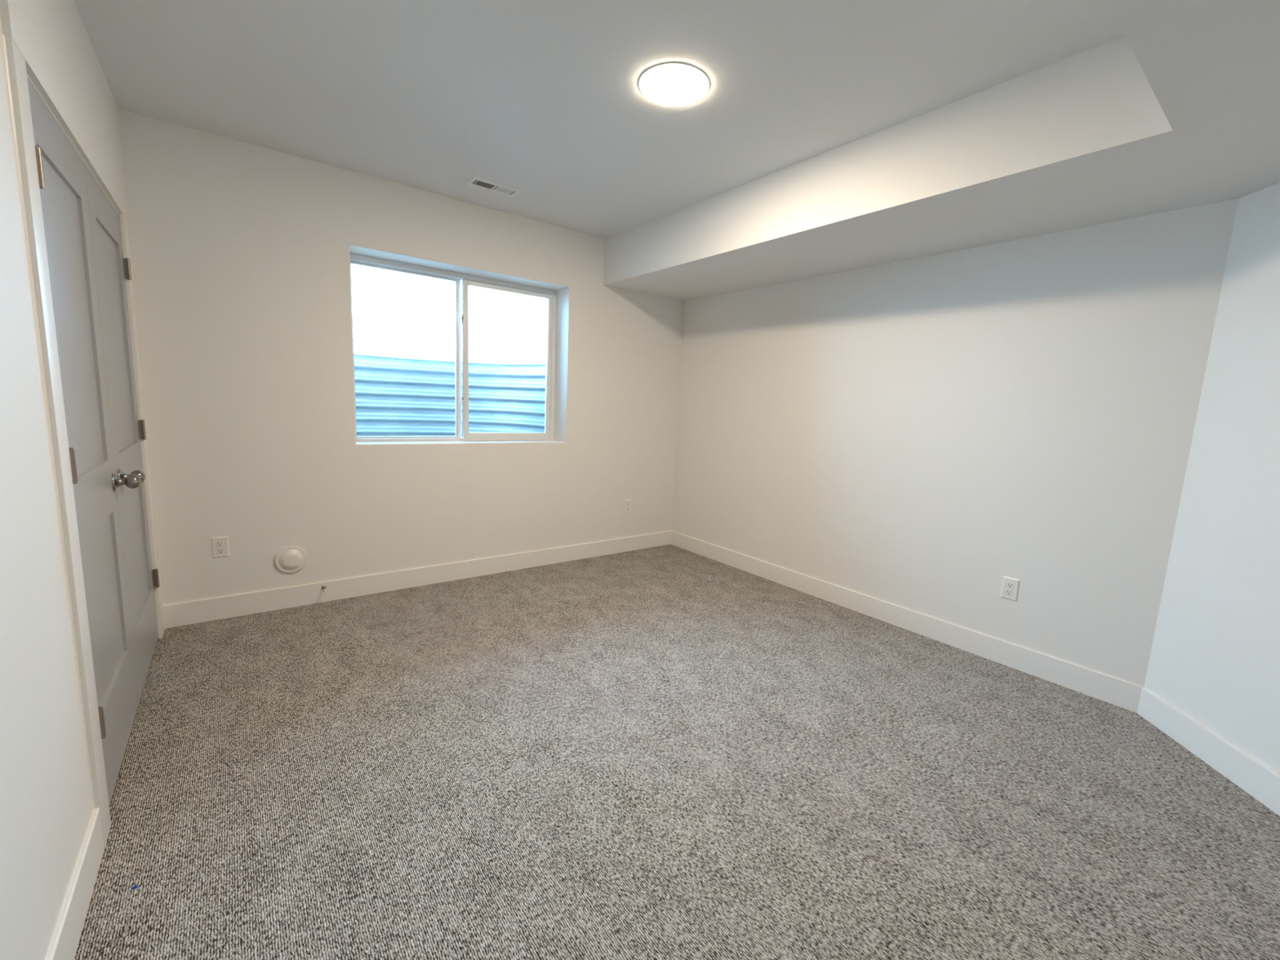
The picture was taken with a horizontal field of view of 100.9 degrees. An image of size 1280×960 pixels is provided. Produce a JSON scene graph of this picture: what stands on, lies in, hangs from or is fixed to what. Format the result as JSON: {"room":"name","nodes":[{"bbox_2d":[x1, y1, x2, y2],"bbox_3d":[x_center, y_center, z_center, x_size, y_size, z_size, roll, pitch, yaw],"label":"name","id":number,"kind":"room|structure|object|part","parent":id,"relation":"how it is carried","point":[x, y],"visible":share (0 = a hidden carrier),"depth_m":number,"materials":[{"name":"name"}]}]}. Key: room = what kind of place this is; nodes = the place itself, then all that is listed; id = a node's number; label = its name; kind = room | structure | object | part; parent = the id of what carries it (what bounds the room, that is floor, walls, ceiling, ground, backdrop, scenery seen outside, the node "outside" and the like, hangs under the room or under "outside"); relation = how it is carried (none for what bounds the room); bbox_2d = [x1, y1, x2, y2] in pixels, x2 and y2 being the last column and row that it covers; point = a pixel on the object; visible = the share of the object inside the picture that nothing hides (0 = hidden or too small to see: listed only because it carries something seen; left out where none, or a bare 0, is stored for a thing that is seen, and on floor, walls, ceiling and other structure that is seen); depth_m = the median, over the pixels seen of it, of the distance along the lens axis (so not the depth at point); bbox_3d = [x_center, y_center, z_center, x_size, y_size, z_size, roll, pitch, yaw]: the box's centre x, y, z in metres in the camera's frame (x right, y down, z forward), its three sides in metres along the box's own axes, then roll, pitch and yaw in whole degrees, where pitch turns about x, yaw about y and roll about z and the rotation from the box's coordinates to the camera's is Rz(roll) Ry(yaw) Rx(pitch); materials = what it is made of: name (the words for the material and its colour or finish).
{"room":"empty basement bedroom","nodes":[
{"label":"empty basement bedroom","id":0,"kind":"room"},
{"bbox_2d":[0,0,164,959],"bbox_3d":[-0.975,-0.091,0.604,0.124,2.522,4.972,-4,10,-37],"label":"wall","id":1,"kind":"structure","parent":0,"point":[46,806],"depth_m":1.15,"materials":[{"name":"white paint"}]},
{"bbox_2d":[2,35,111,847],"bbox_3d":[-1.475,0.014,1.324,0.058,2.003,0.100,-4,10,-37],"label":"trim","id":2,"kind":"structure","parent":1,"relation":"attached to","point":[15,66],"depth_m":1.30,"materials":[{"name":"white wood"}]},
{"bbox_2d":[26,73,119,215],"bbox_3d":[-1.904,-1.081,1.781,0.044,0.008,1.478,-4,10,-37],"label":"trim","id":3,"kind":"structure","parent":1,"relation":"attached to","point":[28,76],"depth_m":1.60,"materials":[{"name":"white wood"}]},
{"bbox_2d":[44,807,104,959],"bbox_3d":[-0.507,1.171,0.191,0.012,0.125,3.182,-4,10,-37],"label":"baseboard","id":4,"kind":"structure","parent":1,"relation":"attached to","point":[64,944],"depth_m":1.23,"materials":[{"name":"white wood"}]},
{"bbox_2d":[26,77,141,804],"bbox_3d":[-1.690,-0.045,1.661,0.108,1.980,0.736,-4,10,-37],"label":"door","id":5,"kind":"structure","parent":1,"relation":"in","point":[60,168],"depth_m":1.66,"materials":[{"name":"grey wood"}]},
{"bbox_3d":[-1.858,0.006,1.935,0.048,0.053,0.053,-4,10,-37],"label":"knob","id":6,"kind":"part","parent":5,"relation":"part of","materials":[{"name":"silver metal"}]},
{"bbox_2d":[84,163,159,702],"bbox_3d":[-2.138,-0.149,2.239,0.108,1.980,0.736,-4,10,-37],"label":"door","id":7,"kind":"structure","parent":1,"relation":"in","point":[112,269],"depth_m":2.20,"materials":[{"name":"grey wood"}]},
{"bbox_3d":[-1.934,-0.012,2.034,0.048,0.053,0.053,-4,10,-37],"label":"knob","id":8,"kind":"part","parent":7,"relation":"part of","materials":[{"name":"silver metal"}]},
{"bbox_2d":[119,213,164,638],"bbox_3d":[-2.404,-0.202,2.526,0.058,2.003,0.094,-4,10,-37],"label":"trim","id":9,"kind":"structure","parent":1,"relation":"attached to","point":[123,224],"depth_m":2.51,"materials":[{"name":"white wood"}]},
{"bbox_2d":[118,108,684,604],"bbox_3d":[-1.136,-0.556,3.747,3.718,2.522,0.278,-4,10,-37],"label":"wall","id":10,"kind":"structure","parent":0,"point":[241,251],"depth_m":3.04,"materials":[{"name":"white paint"}]},
{"bbox_2d":[210,535,229,558],"bbox_3d":[-2.267,0.363,2.856,0.073,0.115,0.008,-4,10,-37],"label":"electrical outlet","id":11,"kind":"object","parent":10,"relation":"attached to","point":[220,544],"visible":1,"depth_m":2.85,"materials":[{"name":"white plastic"}]},
{"bbox_2d":[215,541,224,546],"bbox_3d":[-2.264,0.344,2.851,0.036,0.029,0.003,-4,10,-37],"label":"receptacle","id":12,"kind":"object","parent":11,"relation":"attached to","point":[218,544],"depth_m":2.85,"materials":[{"name":"white plastic"}]},
{"bbox_2d":[216,547,224,553],"bbox_3d":[-2.266,0.382,2.856,0.034,0.028,0.003,-4,10,-37],"label":"receptacle","id":13,"kind":"object","parent":11,"relation":"attached to","point":[219,550],"depth_m":2.85,"materials":[{"name":"white plastic"}]},
{"bbox_2d":[275,546,306,573],"bbox_3d":[-2.013,0.461,3.052,0.155,0.155,0.036,-4,10,-37],"label":"wall cap","id":14,"kind":"object","parent":10,"relation":"attached to","point":[290,559],"visible":1,"depth_m":3.04,"materials":[{"name":"white plastic"}]},
{"bbox_2d":[321,585,327,592],"bbox_3d":[-1.878,0.650,3.148,0.025,0.025,0.077,-4,10,-37],"label":"door stop","id":15,"kind":"object","parent":10,"relation":"attached to","point":[323,587],"visible":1,"depth_m":3.17,"materials":[{"name":"silver metal"}]},
{"bbox_2d":[163,530,671,628],"bbox_3d":[-1.098,0.619,3.802,3.472,0.125,0.012,-4,10,-37],"label":"baseboard","id":16,"kind":"structure","parent":10,"relation":"attached to","point":[189,612],"depth_m":3.38,"materials":[{"name":"white wood"}]},
{"bbox_2d":[354,352,546,436],"bbox_3d":[-1.873,-0.342,3.970,2.219,1.209,0.879,-4,10,-37],"label":"window well","id":17,"kind":"object","parent":10,"relation":"attached to","point":[395,396],"visible":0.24,"depth_m":4.46,"materials":[{"name":"metal"}]},
{"bbox_2d":[349,253,556,441],"bbox_3d":[-1.256,-0.850,3.722,1.436,1.141,0.081,-4,10,-37],"label":"window","id":18,"kind":"structure","parent":10,"relation":"in","point":[467,280],"depth_m":3.73,"materials":[{"name":"white plastic"}]},
{"bbox_3d":[-1.539,-0.826,3.527,0.683,1.083,0.028,-4,10,-37],"label":"fixed sash","id":19,"kind":"part","parent":18,"relation":"part of","materials":[{"name":"glass"}]},
{"bbox_3d":[-0.971,-0.858,3.912,0.680,1.087,0.032,-4,10,-37],"label":"sliding sash","id":20,"kind":"part","parent":18,"relation":"part of","materials":[{"name":"glass"}]},
{"bbox_2d":[623,499,631,513],"bbox_3d":[-0.104,0.224,4.502,0.073,0.115,0.008,-4,10,-37],"label":"electrical outlet","id":21,"kind":"object","parent":10,"relation":"attached to","point":[627,507],"visible":1,"depth_m":4.50,"materials":[{"name":"white plastic"}]},
{"bbox_2d":[74,0,1124,238],"bbox_3d":[0.420,-1.514,1.618,3.718,0.120,5.272,-4,10,-37],"label":"ceiling","id":22,"kind":"structure","parent":0,"point":[544,100],"depth_m":2.03,"materials":[{"name":"white paint"}]},
{"bbox_2d":[465,176,523,197],"bbox_3d":[-0.858,-1.725,3.117,0.296,0.006,0.142,-4,10,-37],"label":"ceiling vent","id":23,"kind":"object","parent":22,"relation":"in","point":[475,181],"visible":1,"depth_m":3.11,"materials":[{"name":"white metal"}]},
{"bbox_2d":[639,62,709,105],"bbox_3d":[0.132,-1.523,2.046,0.272,0.010,0.272,-4,10,-37],"label":"recessed light","id":24,"kind":"object","parent":22,"relation":"in","point":[666,83],"visible":1,"depth_m":2.02,"materials":[{"name":"white plastic"}]},
{"bbox_2d":[74,544,1279,959],"bbox_3d":[0.365,1.038,1.906,3.588,0.030,4.952,-4,10,-37],"label":"floor","id":25,"kind":"structure","parent":0,"point":[668,752],"depth_m":1.73,"materials":[{"name":"carpet"}]},
{"bbox_2d":[603,0,1279,301],"bbox_3d":[0.468,-1.274,1.577,3.498,0.338,4.862,-4,10,-37],"label":"ceiling","id":26,"kind":"structure","parent":0,"point":[1180,109],"depth_m":2.03,"materials":[{"name":"white paint"}]},
{"bbox_2d":[671,198,1238,687],"bbox_3d":[1.367,-0.404,3.454,0.110,2.522,3.254,-4,10,-37],"label":"wall","id":27,"kind":"structure","parent":0,"point":[921,434],"depth_m":2.81,"materials":[{"name":"white paint"}]},
{"bbox_2d":[671,530,1142,712],"bbox_3d":[1.252,0.751,3.606,0.012,0.125,3.204,-4,10,-37],"label":"baseboard","id":28,"kind":"structure","parent":27,"relation":"attached to","point":[1114,691],"depth_m":2.99,"materials":[{"name":"white wood"}]},
{"bbox_2d":[1000,576,1020,601],"bbox_3d":[1.909,0.562,2.728,0.008,0.115,0.073,-4,10,-37],"label":"electrical outlet","id":29,"kind":"object","parent":27,"relation":"attached to","point":[1010,588],"visible":1,"depth_m":2.73,"materials":[{"name":"white plastic"}]},
{"bbox_2d":[1005,589,1013,595],"bbox_3d":[1.906,0.581,2.729,0.003,0.029,0.036,-4,10,-37],"label":"receptacle","id":30,"kind":"object","parent":29,"relation":"attached to","point":[1008,592],"depth_m":2.73,"materials":[{"name":"white plastic"}]},
{"bbox_2d":[1006,582,1014,588],"bbox_3d":[1.908,0.542,2.724,0.003,0.029,0.036,-4,10,-37],"label":"receptacle","id":31,"kind":"object","parent":29,"relation":"attached to","point":[1009,584],"depth_m":2.72,"materials":[{"name":"white plastic"}]},
{"bbox_2d":[1143,182,1279,774],"bbox_3d":[2.172,0.152,1.052,0.110,2.184,2.338,4,8,7],"label":"wall","id":32,"kind":"structure","parent":0,"point":[1215,657],"depth_m":1.99,"materials":[{"name":"white paint"}]},
{"bbox_2d":[1137,687,1279,816],"bbox_3d":[2.069,1.135,1.215,0.012,0.125,2.304,4,8,7],"label":"baseboard","id":33,"kind":"structure","parent":32,"relation":"attached to","point":[1262,783],"depth_m":2.00,"materials":[{"name":"white wood"}]}
]}

